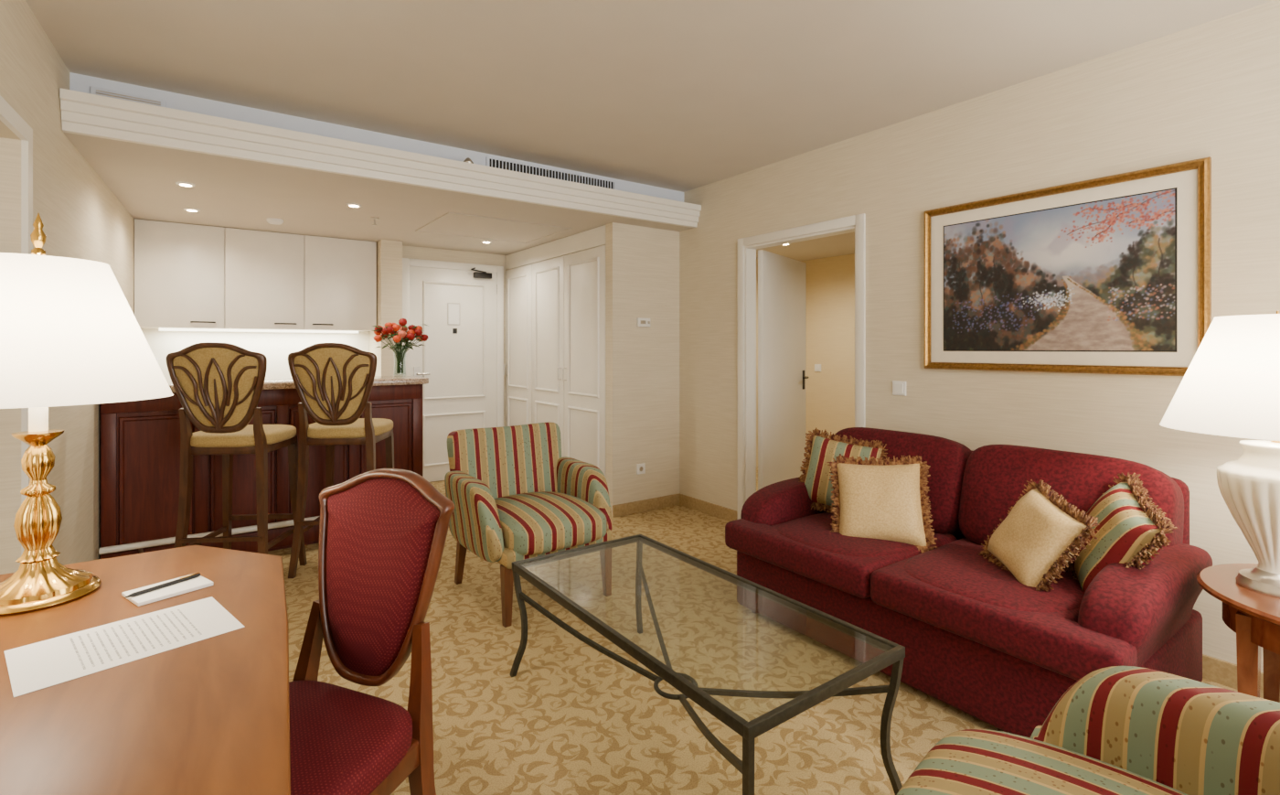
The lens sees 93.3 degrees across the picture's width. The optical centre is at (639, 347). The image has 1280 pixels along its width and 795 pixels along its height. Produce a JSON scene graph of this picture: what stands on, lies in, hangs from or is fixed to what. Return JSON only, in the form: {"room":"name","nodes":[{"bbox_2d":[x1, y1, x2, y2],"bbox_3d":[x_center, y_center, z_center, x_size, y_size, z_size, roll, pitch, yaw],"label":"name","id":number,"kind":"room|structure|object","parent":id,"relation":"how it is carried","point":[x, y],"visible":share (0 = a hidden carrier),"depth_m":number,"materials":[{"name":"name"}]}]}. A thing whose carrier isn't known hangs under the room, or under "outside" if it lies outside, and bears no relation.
{"room":"hotel room","nodes":[
{"label":"hotel room","id":0,"kind":"room"},
{"bbox_2d":[0,0,21,139],"bbox_3d":[-2.064,-1.015,1.798,0.140,0.530,0.836,0,0,-34],"label":"wall","id":1,"kind":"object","parent":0,"point":[10,10],"visible":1,"depth_m":2.09,"materials":[{"name":"beige paint"}]},
{"bbox_2d":[0,0,133,574],"bbox_3d":[-3.183,0.010,3.488,0.140,2.580,3.228,0,0,-34],"label":"wall","id":2,"kind":"structure","parent":0,"point":[81,218],"depth_m":2.67,"materials":[{"name":"beige paint"}]},
{"bbox_2d":[0,95,32,554],"bbox_3d":[-2.017,0.245,1.869,0.052,2.110,0.891,0,0,-36],"label":"door frame","id":3,"kind":"structure","parent":2,"relation":"attached to","point":[26,146],"depth_m":2.19,"materials":[{"name":"white paint"}]},
{"bbox_2d":[133,218,376,332],"bbox_3d":[-3.169,-0.548,5.118,1.697,0.826,0.379,0,0,-36],"label":"upper cabinet","id":4,"kind":"object","parent":2,"relation":"attached to","point":[187,277],"visible":0.92,"depth_m":4.93,"materials":[{"name":"wood"}]},
{"bbox_2d":[140,328,369,381],"bbox_3d":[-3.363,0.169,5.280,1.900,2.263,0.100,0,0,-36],"label":"backsplash","id":5,"kind":"structure","parent":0,"point":[276,346],"depth_m":5.28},
{"bbox_2d":[59,72,701,227],"bbox_3d":[-1.837,-1.121,4.785,3.800,0.317,2.684,0,0,-36],"label":"soffit","id":6,"kind":"structure","parent":0,"point":[191,123],"depth_m":3.32,"materials":[{"name":"white paint"}]},
{"bbox_2d":[90,85,166,106],"bbox_3d":[-2.471,-1.191,2.925,0.280,0.078,0.022,0,0,-36],"label":"ceiling vent","id":7,"kind":"object","parent":6,"relation":"in","point":[96,90],"depth_m":2.92,"materials":[{"name":"white metal"}]},
{"bbox_2d":[463,157,473,163],"bbox_3d":[-1.064,-1.154,3.743,0.068,0.045,0.068,0,0,-36],"label":"sprinkler head","id":8,"kind":"object","parent":6,"relation":"attached to","point":[467,160],"visible":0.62,"depth_m":3.72},
{"bbox_2d":[485,155,616,189],"bbox_3d":[-0.594,-1.205,4.271,1.020,0.110,0.026,0,0,-36],"label":"grille","id":9,"kind":"object","parent":6,"relation":"attached to","point":[494,162],"visible":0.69,"depth_m":4.23,"materials":[{"name":"metal"}]},
{"bbox_2d":[369,239,402,375],"bbox_3d":[-2.403,0.169,5.674,0.180,2.263,0.580,0,0,-36],"label":"wall pillar","id":10,"kind":"structure","parent":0,"point":[389,252],"depth_m":5.44,"materials":[{"name":"beige paint"}]},
{"bbox_2d":[402,245,507,481],"bbox_3d":[-1.581,0.169,6.271,1.850,2.263,0.170,0,0,-36],"label":"wall","id":11,"kind":"structure","parent":0,"point":[408,251],"depth_m":6.04,"materials":[{"name":"beige paint"}]},
{"bbox_2d":[409,266,496,481],"bbox_3d":[-1.833,0.260,5.970,0.870,2.060,0.025,0,0,-36],"label":"leaf","id":12,"kind":"object","parent":11,"relation":"attached to","point":[453,361],"visible":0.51,"depth_m":5.94,"materials":[{"name":"white paint"}]},
{"bbox_2d":[413,366,420,376],"bbox_3d":[-2.119,0.250,5.742,0.060,0.140,0.010,0,0,-36],"label":"lock","id":13,"kind":"object","parent":12,"relation":"attached to","point":[416,369],"visible":0.64,"depth_m":5.74,"materials":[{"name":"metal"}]},
{"bbox_2d":[416,373,430,374],"bbox_3d":[-2.062,0.250,5.750,0.119,0.017,0.044,0,0,-36],"label":"lever","id":14,"kind":"object","parent":13,"relation":"attached to","point":[416,373],"visible":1,"depth_m":5.73,"materials":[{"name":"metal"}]},
{"bbox_2d":[447,302,459,325],"bbox_3d":[-1.833,-0.330,5.952,0.126,0.216,0.003,0,0,-36],"label":"notice backing","id":15,"kind":"object","parent":12,"relation":"attached to","point":[447,303],"visible":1,"depth_m":5.91,"materials":[{"name":"white paper"}]},
{"bbox_2d":[448,303,459,324],"bbox_3d":[-1.831,-0.330,5.950,0.110,0.200,0.002,0,0,-36],"label":"notice","id":16,"kind":"object","parent":15,"relation":"attached to","point":[453,309],"depth_m":5.95,"materials":[{"name":"paper"}]},
{"bbox_2d":[422,280,485,399],"bbox_3d":[-1.820,-0.070,5.951,0.620,1.140,0.021,0,0,-36],"label":"trim","id":17,"kind":"structure","parent":12,"relation":"attached to","point":[423,282],"depth_m":5.95,"materials":[{"name":"white paint"}]},
{"bbox_2d":[422,410,485,466],"bbox_3d":[-1.820,0.890,5.951,0.620,0.500,0.021,0,0,-36],"label":"trim","id":18,"kind":"structure","parent":12,"relation":"attached to","point":[477,411],"depth_m":5.84,"materials":[{"name":"white paint"}]},
{"bbox_2d":[473,271,491,278],"bbox_3d":[-1.586,-0.728,6.098,0.180,0.055,0.055,0,0,-36],"label":"door closer","id":19,"kind":"object","parent":12,"relation":"attached to","point":[485,275],"depth_m":6.07,"materials":[{"name":"metal"}]},
{"bbox_2d":[402,257,503,426],"bbox_3d":[-1.829,0.230,5.963,1.010,2.140,0.040,0,0,-36],"label":"door frame","id":20,"kind":"structure","parent":11,"relation":"attached to","point":[500,269],"depth_m":6.17,"materials":[{"name":"white paint"}]},
{"bbox_2d":[64,132,854,261],"bbox_3d":[0.006,-1.023,4.191,6.100,0.120,5.800,0,0,-36],"label":"ceiling","id":21,"kind":"structure","parent":0,"point":[228,192],"depth_m":4.04,"materials":[{"name":"paint"}]},
{"bbox_2d":[175,181,195,186],"bbox_3d":[-2.674,-0.959,3.556,0.096,0.009,0.096,0,0,-36],"label":"recessed light","id":22,"kind":"object","parent":21,"relation":"in","point":[184,184],"visible":1,"depth_m":3.54,"materials":[{"name":"white plastic"}]},
{"bbox_2d":[183,207,200,212],"bbox_3d":[-3.125,-0.959,4.215,0.096,0.009,0.096,0,0,-36],"label":"recessed light","id":23,"kind":"object","parent":21,"relation":"in","point":[185,208],"visible":1,"depth_m":4.20,"materials":[{"name":"white plastic"}]},
{"bbox_2d":[266,217,283,224],"bbox_3d":[-2.745,-0.948,4.547,0.110,0.030,0.110,0,0,-36],"label":"smoke detector","id":24,"kind":"object","parent":21,"relation":"attached to","point":[272,220],"visible":1,"depth_m":4.51,"materials":[{"name":"white plastic"}]},
{"bbox_2d":[345,202,361,207],"bbox_3d":[-1.932,-0.959,4.080,0.096,0.009,0.096,0,0,-36],"label":"recessed light","id":25,"kind":"object","parent":21,"relation":"in","point":[354,205],"visible":1,"depth_m":4.06,"materials":[{"name":"white plastic"}]},
{"bbox_2d":[370,216,378,225],"bbox_3d":[-1.973,-0.935,4.493,0.060,0.055,0.060,0,0,-36],"label":"sprinkler","id":26,"kind":"object","parent":21,"relation":"attached to","point":[371,218],"visible":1,"depth_m":4.49,"materials":[{"name":"metal"}]},
{"bbox_2d":[415,212,572,243],"bbox_3d":[-1.200,-0.959,4.926,1.000,0.006,0.850,0,0,-36],"label":"ceiling hatch","id":27,"kind":"object","parent":21,"relation":"attached to","point":[450,223],"visible":1,"depth_m":4.91,"materials":[{"name":"paint"}]},
{"bbox_2d":[605,222,679,514],"bbox_3d":[0.070,0.080,4.902,0.764,2.440,0.100,0,0,-36],"label":"wall","id":28,"kind":"structure","parent":0,"point":[642,263],"depth_m":4.80,"materials":[{"name":"beige paint"}]},
{"bbox_2d":[636,462,645,474],"bbox_3d":[0.007,0.960,4.788,0.080,0.080,0.012,0,0,-36],"label":"wall outlet","id":29,"kind":"object","parent":28,"relation":"attached to","point":[640,467],"visible":1,"depth_m":4.78,"materials":[{"name":"white plastic"}]},
{"bbox_2d":[636,317,650,326],"bbox_3d":[0.030,-0.200,4.791,0.120,0.070,0.034,0,0,-36],"label":"thermostat","id":30,"kind":"object","parent":28,"relation":"attached to","point":[640,321],"visible":1,"depth_m":4.77,"materials":[{"name":"white plastic"}]},
{"bbox_2d":[612,493,679,517],"bbox_3d":[0.057,1.255,4.822,0.649,0.090,0.015,0,0,-36],"label":"baseboard","id":31,"kind":"structure","parent":28,"relation":"attached to","point":[659,502],"depth_m":4.80,"materials":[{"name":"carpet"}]},
{"bbox_2d":[25,0,1273,191],"bbox_3d":[-0.368,-1.330,2.568,4.200,0.100,8.200,0,0,-36],"label":"ceiling","id":32,"kind":"structure","parent":0,"point":[678,95],"depth_m":2.67,"materials":[{"name":"paint"}]},
{"bbox_2d":[679,172,745,511],"bbox_3d":[0.588,0.010,4.751,0.100,2.580,0.750,0,0,-36],"label":"wall","id":33,"kind":"structure","parent":0,"point":[709,250],"depth_m":4.72,"materials":[{"name":"beige paint"}]},
{"bbox_2d":[678,492,737,521],"bbox_3d":[0.524,1.255,4.742,0.015,0.090,0.690,0,0,-36],"label":"baseboard","id":34,"kind":"structure","parent":33,"relation":"attached to","point":[705,506],"depth_m":4.72,"materials":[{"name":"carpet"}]},
{"bbox_2d":[745,245,756,501],"bbox_3d":[0.811,0.280,4.440,0.100,2.040,0.015,0,0,-36],"label":"lining","id":35,"kind":"object","parent":33,"relation":"attached to","point":[750,253],"visible":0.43,"depth_m":4.43,"materials":[{"name":"white paint"}]},
{"bbox_2d":[267,467,1263,794],"bbox_3d":[0.566,1.350,3.239,6.500,0.100,8.200,0,0,-36],"label":"floor","id":36,"kind":"structure","parent":0,"point":[573,719],"depth_m":2.31,"materials":[{"name":"beige carpet"}]},
{"bbox_2d":[0,544,290,794],"bbox_3d":[-0.929,0.925,0.903,0.784,0.750,1.650,0,0,-36],"label":"writing desk","id":37,"kind":"object","parent":36,"relation":"on","point":[210,715],"visible":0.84,"depth_m":0.94,"materials":[{"name":"brown wood"}]},
{"bbox_2d":[0,213,173,616],"bbox_3d":[-1.329,0.125,1.335,0.474,0.850,0.474,0,0,-36],"label":"desk lamp","id":38,"kind":"object","parent":37,"relation":"on","point":[69,334],"visible":1,"depth_m":1.28,"materials":[{"name":"gold metal"}]},
{"bbox_2d":[4,596,244,696],"bbox_3d":[-0.965,0.549,1.142,0.220,0.001,0.316,0,0,41],"label":"paper","id":39,"kind":"object","parent":37,"relation":"on","point":[33,666],"visible":1,"depth_m":1.12,"materials":[{"name":"white paper"}]},
{"bbox_2d":[121,574,213,606],"bbox_3d":[-1.068,0.546,1.369,0.100,0.008,0.140,0,0,34],"label":"notepad","id":40,"kind":"object","parent":37,"relation":"on","point":[197,582],"visible":0.78,"depth_m":1.35,"materials":[{"name":"paper"}]},
{"bbox_2d":[125,571,200,597],"bbox_3d":[-1.077,0.536,1.368,0.009,0.010,0.147,0,0,26],"label":"pen","id":41,"kind":"object","parent":40,"relation":"on","point":[196,574],"visible":1,"depth_m":1.37,"materials":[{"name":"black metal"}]},
{"bbox_2d":[165,341,307,565],"bbox_3d":[-2.207,0.638,3.344,0.482,1.330,0.549,0,0,-6],"label":"bar stool","id":42,"kind":"object","parent":36,"relation":"on","point":[218,386],"visible":0.98,"depth_m":3.15,"materials":[{"name":"brown wood"}]},
{"bbox_2d":[98,374,428,558],"bbox_3d":[-2.397,0.760,4.066,1.808,1.080,0.637,0,0,-36],"label":"bar counter","id":43,"kind":"object","parent":36,"relation":"on","point":[140,440],"depth_m":3.65,"materials":[{"name":"brown wood"}]},
{"bbox_3d":[-1.796,0.099,4.522,0.124,0.237,0.124,0,0,-36],"label":"glass vase","id":44,"kind":"object","parent":43,"relation":"on","visible":0},
{"bbox_2d":[372,318,428,373],"bbox_3d":[-1.803,-0.016,4.519,0.414,0.412,0.412,0,0,-36],"label":"bouquet","id":45,"kind":"object","parent":44,"relation":"in","point":[390,329],"visible":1,"depth_m":4.48,"materials":[{"name":"red plant"}]},
{"bbox_2d":[288,342,394,577],"bbox_3d":[-1.768,0.638,3.659,0.482,1.330,0.549,0,0,-6],"label":"bar stool","id":46,"kind":"object","parent":36,"relation":"on","point":[333,382],"visible":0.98,"depth_m":3.45,"materials":[{"name":"brown wood"}]},
{"bbox_2d":[288,468,454,794],"bbox_3d":[-0.728,0.808,1.292,0.491,0.995,0.579,0,0,22],"label":"desk chair","id":47,"kind":"object","parent":36,"relation":"on","point":[383,531],"visible":0.88,"depth_m":1.42,"materials":[{"name":"red fabric"}]},
{"bbox_2d":[444,421,612,627],"bbox_3d":[-0.572,0.875,3.229,0.762,0.857,0.782,0,0,-38],"label":"striped armchair","id":48,"kind":"object","parent":36,"relation":"on","point":[514,495],"visible":0.97,"depth_m":3.17,"materials":[{"name":"fabric"}]},
{"bbox_2d":[494,490,607,554],"bbox_3d":[-0.538,0.892,3.185,0.550,0.195,0.670,0,0,-38],"label":"seat cushion","id":49,"kind":"object","parent":48,"relation":"on","point":[530,522],"depth_m":2.97,"materials":[{"name":"fabric"}]},
{"bbox_2d":[503,224,605,476],"bbox_3d":[-0.549,0.171,5.713,0.784,2.259,1.930,0,0,-36],"label":"closet","id":50,"kind":"object","parent":36,"relation":"on","point":[555,290],"visible":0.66,"depth_m":5.30,"materials":[{"name":"white paint"}]},
{"bbox_2d":[509,533,905,794],"bbox_3d":[0.122,1.077,2.058,0.642,0.454,1.302,0,0,-36],"label":"coffee table","id":51,"kind":"object","parent":36,"relation":"on","point":[894,654],"visible":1,"depth_m":1.82,"materials":[{"name":"glass"}]},
{"bbox_2d":[725,426,1212,736],"bbox_3d":[1.283,0.863,2.627,1.010,0.874,1.663,0,0,-36],"label":"sofa","id":52,"kind":"object","parent":36,"relation":"on","point":[1000,650],"visible":0.69,"depth_m":2.24,"materials":[{"name":"red fabric"}]},
{"bbox_2d":[725,512,957,597],"bbox_3d":[0.935,0.920,2.872,0.730,0.130,0.797,0,0,-36],"label":"seat cushion","id":53,"kind":"object","parent":52,"relation":"on","point":[802,543],"depth_m":2.63,"materials":[{"name":"red fabric"}]},
{"bbox_2d":[798,426,887,512],"bbox_3d":[1.036,0.653,3.119,0.465,0.450,0.195,0,0,32],"label":"throw pillow","id":54,"kind":"object","parent":52,"relation":"on","point":[823,447],"visible":0.58,"depth_m":3.11,"materials":[{"name":"multicoloured fabric"}]},
{"bbox_2d":[826,453,938,552],"bbox_3d":[1.082,0.702,2.728,0.470,0.427,0.215,0,0,22],"label":"throw pillow","id":55,"kind":"object","parent":52,"relation":"on","point":[872,498],"visible":0.8,"depth_m":2.68,"materials":[{"name":"beige fabric"}]},
{"bbox_2d":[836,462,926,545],"bbox_3d":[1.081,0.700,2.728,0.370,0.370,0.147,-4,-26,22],"label":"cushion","id":56,"kind":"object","parent":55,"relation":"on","point":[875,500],"depth_m":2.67,"materials":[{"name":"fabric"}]},
{"bbox_2d":[833,426,971,535],"bbox_3d":[1.296,0.667,3.095,0.305,0.484,0.744,0,0,-36],"label":"cushion","id":57,"kind":"object","parent":52,"relation":"on","point":[947,459],"depth_m":2.82,"materials":[{"name":"fabric"}]},
{"bbox_2d":[870,537,1136,680],"bbox_3d":[1.403,0.920,2.220,0.730,0.130,0.797,0,0,-36],"label":"seat cushion","id":58,"kind":"object","parent":52,"relation":"on","point":[1044,628],"depth_m":2.02,"materials":[{"name":"red fabric"}]},
{"bbox_2d":[979,479,1099,590],"bbox_3d":[1.462,0.712,2.237,0.232,0.406,0.435,0,0,6],"label":"throw pillow","id":59,"kind":"object","parent":52,"relation":"on","point":[1042,532],"visible":0.88,"depth_m":2.15,"materials":[{"name":"beige fabric"}]},
{"bbox_2d":[958,444,1183,546],"bbox_3d":[1.730,0.667,2.491,0.305,0.484,0.744,0,0,-36],"label":"cushion","id":60,"kind":"object","parent":52,"relation":"on","point":[992,477],"depth_m":2.51,"materials":[{"name":"red fabric"}]},
{"bbox_2d":[1065,471,1177,592],"bbox_3d":[1.664,0.686,2.135,0.237,0.464,0.507,0,0,23],"label":"throw pillow","id":61,"kind":"object","parent":52,"relation":"on","point":[1132,529],"visible":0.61,"depth_m":2.05,"materials":[{"name":"multicoloured fabric"}]},
{"bbox_2d":[896,665,1279,794],"bbox_3d":[0.832,0.875,0.960,0.782,0.857,0.762,0,0,44],"label":"striped armchair","id":62,"kind":"object","parent":36,"relation":"on","point":[1116,730],"visible":1,"depth_m":1.16,"materials":[{"name":"fabric"}]},
{"bbox_2d":[896,728,1187,794],"bbox_3d":[0.792,0.892,0.999,0.670,0.195,0.550,0,0,44],"label":"seat cushion","id":63,"kind":"object","parent":62,"relation":"on","point":[966,761],"depth_m":1.17,"materials":[{"name":"fabric"}]},
{"bbox_2d":[1196,563,1279,702],"bbox_3d":[2.006,1.010,1.706,0.640,0.581,0.640,0,0,-36],"label":"side table","id":64,"kind":"object","parent":36,"relation":"on","point":[1254,616],"visible":0.67,"depth_m":1.74,"materials":[{"name":"brown wood"}]},
{"bbox_2d":[1159,310,1279,597],"bbox_3d":[1.904,0.305,1.806,0.536,0.830,0.536,0,0,-36],"label":"table lamp","id":65,"kind":"object","parent":64,"relation":"on","point":[1231,385],"visible":1,"depth_m":1.77,"materials":[{"name":"ceramic"}]},
{"bbox_2d":[756,253,854,467],"bbox_3d":[2.056,0.169,4.679,2.200,2.263,4.200,0,0,-36],"label":"wall","id":66,"kind":"structure","parent":0,"point":[830,281],"depth_m":6.44,"materials":[{"name":"paint"}]},
{"bbox_2d":[743,214,855,245],"bbox_3d":[1.032,-0.770,4.032,0.018,0.060,0.937,0,0,-36],"label":"door frame","id":67,"kind":"structure","parent":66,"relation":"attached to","point":[847,221],"depth_m":3.97,"materials":[{"name":"white paint"}]},
{"bbox_2d":[746,225,854,249],"bbox_3d":[1.080,-0.733,4.066,0.100,0.015,0.907,0,0,-36],"label":"lining","id":68,"kind":"object","parent":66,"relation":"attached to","point":[847,229],"visible":0.79,"depth_m":4.01,"materials":[{"name":"white paint"}]},
{"bbox_2d":[737,213,865,519],"bbox_3d":[1.080,0.250,4.066,0.136,2.100,1.057,0,0,-36],"label":"trim","id":69,"kind":"structure","parent":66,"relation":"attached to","point":[860,218],"depth_m":4.41,"materials":[{"name":"white paint"}]},
{"bbox_2d":[757,249,806,490],"bbox_3d":[1.143,0.285,4.808,0.040,2.010,0.860,0,0,36],"label":"leaf","id":70,"kind":"object","parent":69,"relation":"attached to","point":[782,280],"visible":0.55,"depth_m":4.71,"materials":[{"name":"white paint"}]},
{"bbox_2d":[802,370,805,389],"bbox_3d":[1.379,0.270,5.094,0.008,0.160,0.040,0,0,36],"label":"escutcheon","id":71,"kind":"object","parent":70,"relation":"attached to","point":[804,371],"visible":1,"depth_m":5.09,"materials":[{"name":"metal"}]},
{"bbox_2d":[814,363,821,371],"bbox_3d":[1.929,0.220,6.558,0.014,0.080,0.080,0,0,-36],"label":"light switch","id":72,"kind":"object","parent":66,"relation":"attached to","point":[817,367],"visible":1,"depth_m":6.55,"materials":[{"name":"white plastic"}]},
{"bbox_2d":[856,0,1279,671],"bbox_3d":[2.493,0.010,2.101,0.100,2.580,3.903,0,0,-36],"label":"wall","id":73,"kind":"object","parent":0,"point":[1211,89],"visible":0.4,"depth_m":2.67,"materials":[{"name":"beige paint"}]},
{"bbox_2d":[854,225,855,426],"bbox_3d":[1.349,0.280,3.692,0.100,2.040,0.015,0,0,-36],"label":"lining","id":74,"kind":"object","parent":73,"relation":"attached to","point":[855,226],"visible":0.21,"depth_m":3.67,"materials":[{"name":"white paint"}]},
{"bbox_2d":[892,380,906,395],"bbox_3d":[1.468,0.230,3.428,0.014,0.080,0.080,0,0,-36],"label":"light switch","id":75,"kind":"object","parent":73,"relation":"attached to","point":[899,388],"visible":1,"depth_m":3.42,"materials":[{"name":"white plastic"}]},
{"bbox_2d":[924,156,1211,375],"bbox_3d":[1.888,-0.315,2.827,0.034,0.858,1.155,0,0,-36],"label":"framed painting","id":76,"kind":"object","parent":73,"relation":"attached to","point":[1109,274],"visible":1,"depth_m":2.73,"materials":[{"name":"gold metal"}]},
{"bbox_2d":[1202,653,1263,697],"bbox_3d":[2.463,1.255,2.043,0.015,0.090,3.843,0,0,-36],"label":"baseboard","id":77,"kind":"structure","parent":73,"relation":"attached to","point":[1218,670],"depth_m":2.33,"materials":[{"name":"carpet"}]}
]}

